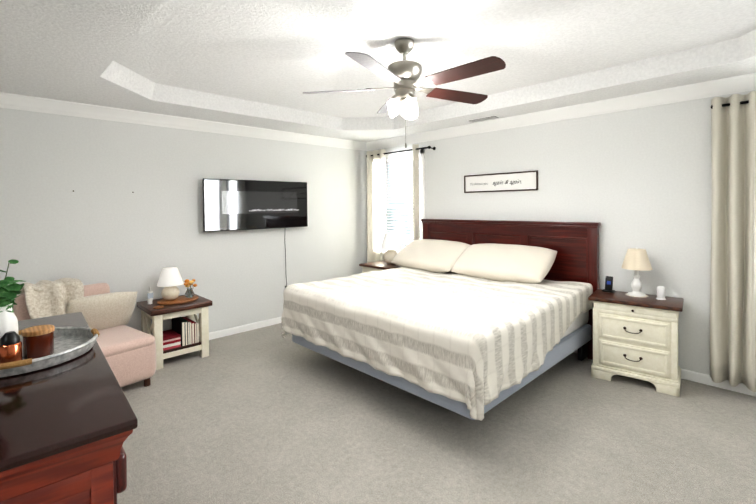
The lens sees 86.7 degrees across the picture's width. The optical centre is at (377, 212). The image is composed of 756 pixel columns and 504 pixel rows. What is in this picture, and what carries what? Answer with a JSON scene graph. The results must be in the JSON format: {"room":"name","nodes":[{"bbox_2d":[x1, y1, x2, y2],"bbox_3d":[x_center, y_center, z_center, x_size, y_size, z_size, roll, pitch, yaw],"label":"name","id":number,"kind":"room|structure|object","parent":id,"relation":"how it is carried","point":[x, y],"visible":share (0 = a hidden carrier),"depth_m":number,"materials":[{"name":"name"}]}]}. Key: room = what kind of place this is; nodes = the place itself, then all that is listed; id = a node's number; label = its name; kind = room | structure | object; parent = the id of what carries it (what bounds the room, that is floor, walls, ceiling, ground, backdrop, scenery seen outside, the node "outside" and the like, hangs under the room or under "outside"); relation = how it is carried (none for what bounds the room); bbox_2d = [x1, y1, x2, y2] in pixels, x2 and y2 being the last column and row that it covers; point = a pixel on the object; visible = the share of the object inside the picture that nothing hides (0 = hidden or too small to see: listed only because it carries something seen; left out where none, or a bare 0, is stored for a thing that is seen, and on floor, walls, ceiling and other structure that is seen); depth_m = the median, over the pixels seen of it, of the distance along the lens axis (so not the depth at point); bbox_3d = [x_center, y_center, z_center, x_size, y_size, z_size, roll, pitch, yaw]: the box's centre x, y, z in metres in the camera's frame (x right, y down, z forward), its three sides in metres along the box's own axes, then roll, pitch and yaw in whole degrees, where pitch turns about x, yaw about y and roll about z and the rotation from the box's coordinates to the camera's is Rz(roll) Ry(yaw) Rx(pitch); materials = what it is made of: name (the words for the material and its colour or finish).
{"room":"bedroom","nodes":[
{"label":"bedroom","id":0,"kind":"room"},
{"bbox_2d":[0,108,366,332],"bbox_3d":[-1.843,0.111,4.641,4.540,2.639,0.140,-2,1,-44],"label":"wall","id":1,"kind":"structure","parent":0,"point":[102,223],"depth_m":4.15,"materials":[{"name":"paint"}]},
{"bbox_2d":[0,92,367,150],"bbox_3d":[-1.734,-0.955,4.585,4.200,0.112,0.084,-2,1,-44],"label":"crown molding","id":2,"kind":"structure","parent":1,"relation":"attached to","point":[7,100],"depth_m":4.08,"materials":[{"name":"white wood"}]},
{"bbox_2d":[209,316,281,339],"bbox_3d":[-1.721,1.389,4.658,4.350,0.079,0.014,-2,1,-44],"label":"baseboard","id":3,"kind":"structure","parent":1,"relation":"attached to","point":[243,328],"depth_m":4.77,"materials":[{"name":"white"}]},
{"bbox_2d":[203,178,307,287],"bbox_3d":[-1.442,0.301,4.847,1.340,1.363,0.120,-2,1,-44],"label":"television","id":4,"kind":"object","parent":1,"relation":"attached to","point":[231,204],"visible":0.96,"depth_m":4.73,"materials":[{"name":"black plastic"}]},
{"bbox_2d":[0,0,755,141],"bbox_3d":[0.139,-1.150,2.662,4.680,0.299,5.730,-2,1,-44],"label":"ceiling","id":5,"kind":"structure","parent":0,"point":[265,64],"depth_m":2.82,"materials":[{"name":"paint"}]},
{"bbox_2d":[302,38,505,147],"bbox_3d":[0.222,-0.791,2.676,1.361,0.716,1.318,-2,1,-44],"label":"ceiling fan","id":6,"kind":"object","parent":5,"relation":"hanging from","point":[404,74],"visible":1,"depth_m":2.62,"materials":[{"name":"silver metal"}]},
{"bbox_2d":[467,115,499,121],"bbox_3d":[1.168,-1.033,4.441,0.120,0.014,0.350,-2,1,-44],"label":"ceiling vent","id":7,"kind":"object","parent":5,"relation":"in","point":[483,118],"visible":1,"depth_m":4.41,"materials":[{"name":"white metal"}]},
{"bbox_2d":[117,323,755,503],"bbox_3d":[0.168,1.479,2.704,4.680,0.080,5.730,-2,1,-44],"label":"floor","id":8,"kind":"structure","parent":0,"point":[267,415],"depth_m":2.54,"materials":[{"name":"carpet"}]},
{"bbox_2d":[0,312,137,503],"bbox_3d":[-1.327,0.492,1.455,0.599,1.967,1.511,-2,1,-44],"label":"dresser","id":9,"kind":"object","parent":8,"relation":"on","point":[67,428],"visible":0.96,"depth_m":1.05,"materials":[{"name":"brown wood"}]},
{"bbox_2d":[0,327,99,377],"bbox_3d":[-1.339,0.522,1.517,0.469,0.054,0.469,-2,1,-44],"label":"oval tray","id":10,"kind":"object","parent":9,"relation":"on","point":[70,343],"visible":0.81,"depth_m":1.50,"materials":[{"name":"metal"}]},
{"bbox_2d":[0,331,22,363],"bbox_3d":[-1.273,0.477,1.386,0.062,0.127,0.062,-2,1,-44],"label":"bottle","id":11,"kind":"object","parent":10,"relation":"on","point":[10,346],"visible":0.79,"depth_m":1.37,"materials":[{"name":"brown metal"}]},
{"bbox_2d":[0,259,25,337],"bbox_3d":[-1.371,0.358,1.443,0.161,0.366,0.159,-2,1,-44],"label":"vase","id":12,"kind":"object","parent":10,"relation":"on","point":[8,295],"visible":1,"depth_m":1.44,"materials":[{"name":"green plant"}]},
{"bbox_2d":[21,325,54,358],"bbox_3d":[-1.271,0.487,1.500,0.096,0.105,0.096,-2,1,-44],"label":"candle jar","id":13,"kind":"object","parent":10,"relation":"on","point":[37,341],"visible":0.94,"depth_m":1.47,"materials":[{"name":"orange glass"}]},
{"bbox_2d":[12,278,155,386],"bbox_3d":[-2.407,1.009,3.319,0.864,0.897,0.820,0,1,36],"label":"accent chair","id":14,"kind":"object","parent":8,"relation":"on","point":[129,353],"visible":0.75,"depth_m":3.28,"materials":[{"name":"pink fabric"}]},
{"bbox_2d":[20,278,83,318],"bbox_3d":[-2.670,0.791,3.300,0.435,0.454,0.500,-2,1,-44],"label":"throw","id":15,"kind":"object","parent":14,"relation":"on","point":[45,298],"depth_m":3.23,"materials":[{"name":"beige fabric"}]},
{"bbox_2d":[66,291,136,329],"bbox_3d":[-2.418,0.880,3.497,0.546,0.356,0.286,-2,1,-44],"label":"fur pillow","id":16,"kind":"object","parent":14,"relation":"on","point":[101,310],"depth_m":3.46,"materials":[{"name":"beige fabric"}]},
{"bbox_2d":[137,294,211,369],"bbox_3d":[-2.021,1.165,3.990,0.550,0.555,0.505,-2,1,-44],"label":"side table","id":17,"kind":"object","parent":8,"relation":"on","point":[186,334],"visible":0.94,"depth_m":3.87,"materials":[{"name":"beige paint"}]},
{"bbox_2d":[147,287,152,303],"bbox_3d":[-2.212,0.808,3.883,0.047,0.164,0.046,-2,1,-44],"label":"bottle","id":18,"kind":"object","parent":17,"relation":"on","point":[149,296],"visible":1,"depth_m":3.87,"materials":[{"name":"white plastic"}]},
{"bbox_2d":[157,296,198,304],"bbox_3d":[-1.993,0.876,3.998,0.379,0.020,0.300,-2,1,-44],"label":"tray","id":19,"kind":"object","parent":17,"relation":"on","point":[181,299],"visible":0.88,"depth_m":3.93,"materials":[{"name":"brown wood"}]},
{"bbox_2d":[157,267,182,299],"bbox_3d":[-2.056,0.708,3.964,0.235,0.313,0.235,-2,1,-44],"label":"light","id":20,"kind":"object","parent":19,"relation":"on","point":[170,280],"visible":1,"depth_m":3.90,"materials":[{"name":"white fabric"}]},
{"bbox_2d":[184,279,196,297],"bbox_3d":[-1.903,0.770,4.050,0.130,0.186,0.114,-2,1,-44],"label":"flower vase","id":21,"kind":"object","parent":19,"relation":"on","point":[189,293],"visible":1,"depth_m":4.04,"materials":[{"name":"clear glass"}]},
{"bbox_2d":[163,317,198,350],"bbox_3d":[-1.993,1.174,3.957,0.323,0.235,0.302,-2,1,-44],"label":"books","id":22,"kind":"object","parent":17,"relation":"on","point":[184,333],"depth_m":3.89,"materials":[{"name":"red paper"}]},
{"bbox_2d":[359,260,400,272],"bbox_3d":[0.126,1.038,5.259,0.468,0.720,0.590,-2,1,-44],"label":"nightstand","id":23,"kind":"object","parent":8,"relation":"on","point":[376,266],"visible":0.04,"depth_m":5.19,"materials":[{"name":"beige wood"}]},
{"bbox_2d":[380,232,401,263],"bbox_3d":[0.176,0.474,5.269,0.304,0.405,0.304,-2,1,-44],"label":"light","id":24,"kind":"object","parent":23,"relation":"on","point":[391,243],"visible":0.9,"depth_m":5.18,"materials":[{"name":"white fabric"}]},
{"bbox_2d":[281,219,600,420],"bbox_3d":[0.562,0.765,3.812,2.213,1.304,2.275,-2,1,-44],"label":"bed","id":25,"kind":"object","parent":8,"relation":"on","point":[474,319],"visible":1,"depth_m":3.25,"materials":[{"name":"white fabric"}]},
{"bbox_2d":[391,239,470,271],"bbox_3d":[0.621,0.506,4.782,0.493,0.336,0.961,-2,1,-44],"label":"pillow","id":26,"kind":"object","parent":25,"relation":"on","point":[423,255],"depth_m":4.61,"materials":[{"name":"fabric"}]},
{"bbox_2d":[451,243,556,282],"bbox_3d":[1.275,0.509,4.121,0.494,0.336,1.001,-2,1,-44],"label":"pillow","id":27,"kind":"object","parent":25,"relation":"on","point":[489,262],"depth_m":3.98,"materials":[{"name":"fabric"}]},
{"bbox_2d":[588,289,683,396],"bbox_3d":[2.169,1.061,3.375,0.640,0.690,0.408,0,1,38],"label":"nightstand","id":28,"kind":"object","parent":8,"relation":"on","point":[635,337],"visible":1,"depth_m":3.22,"materials":[{"name":"beige paint"}]},
{"bbox_2d":[602,276,614,292],"bbox_3d":[2.069,0.645,3.595,0.070,0.135,0.090,-2,1,-44],"label":"dock","id":29,"kind":"object","parent":28,"relation":"on","point":[608,283],"visible":1,"depth_m":3.59,"materials":[{"name":"black plastic"}]},
{"bbox_2d":[621,247,652,296],"bbox_3d":[2.224,0.508,3.443,0.225,0.412,0.225,-2,1,-44],"label":"light","id":30,"kind":"object","parent":28,"relation":"on","point":[636,259],"visible":1,"depth_m":3.39,"materials":[{"name":"beige fabric"}]},
{"bbox_2d":[656,286,665,299],"bbox_3d":[2.322,0.660,3.286,0.072,0.109,0.072,-2,1,-44],"label":"smart speaker","id":31,"kind":"object","parent":28,"relation":"on","point":[660,292],"visible":1,"depth_m":3.27},
{"bbox_2d":[370,90,755,374],"bbox_3d":[1.782,0.077,4.262,0.140,2.639,5.730,-2,1,-44],"label":"wall","id":32,"kind":"structure","parent":0,"point":[639,178],"depth_m":3.68,"materials":[{"name":"paint"}]},
{"bbox_2d":[366,144,435,262],"bbox_3d":[0.270,0.199,5.573,0.206,2.185,1.238,-2,1,-44],"label":"curtain","id":33,"kind":"object","parent":32,"relation":"attached to","point":[376,199],"visible":0.62,"depth_m":5.78,"materials":[{"name":"beige fabric"}]},
{"bbox_2d":[386,149,424,251],"bbox_3d":[0.338,-0.074,5.716,0.185,1.545,0.980,-2,1,-44],"label":"window","id":34,"kind":"structure","parent":32,"relation":"in","point":[399,193],"depth_m":5.74,"materials":[{"name":"white glass"}]},
{"bbox_2d":[464,170,537,192],"bbox_3d":[1.371,-0.338,4.555,0.024,0.208,0.910,-2,1,-44],"label":"sign frame","id":35,"kind":"object","parent":32,"relation":"attached to","point":[515,181],"visible":1,"depth_m":4.52,"materials":[{"name":"white"}]},
{"bbox_2d":[364,73,755,150],"bbox_3d":[1.690,-0.986,4.167,0.084,0.112,5.450,-2,1,-44],"label":"crown molding","id":36,"kind":"structure","parent":32,"relation":"attached to","point":[728,85],"depth_m":3.80,"materials":[{"name":"white wood"}]},
{"bbox_2d":[574,349,755,396],"bbox_3d":[1.741,1.358,4.229,0.014,0.079,5.450,-2,1,-44],"label":"baseboard","id":37,"kind":"structure","parent":32,"relation":"attached to","point":[702,378],"depth_m":3.24,"materials":[{"name":"white"}]},
{"bbox_2d":[710,91,755,391],"bbox_3d":[3.074,0.215,2.682,0.204,2.185,1.322,-2,1,-44],"label":"curtain","id":38,"kind":"object","parent":32,"relation":"attached to","point":[733,275],"visible":1,"depth_m":3.02,"materials":[{"name":"beige fabric"}]}
]}

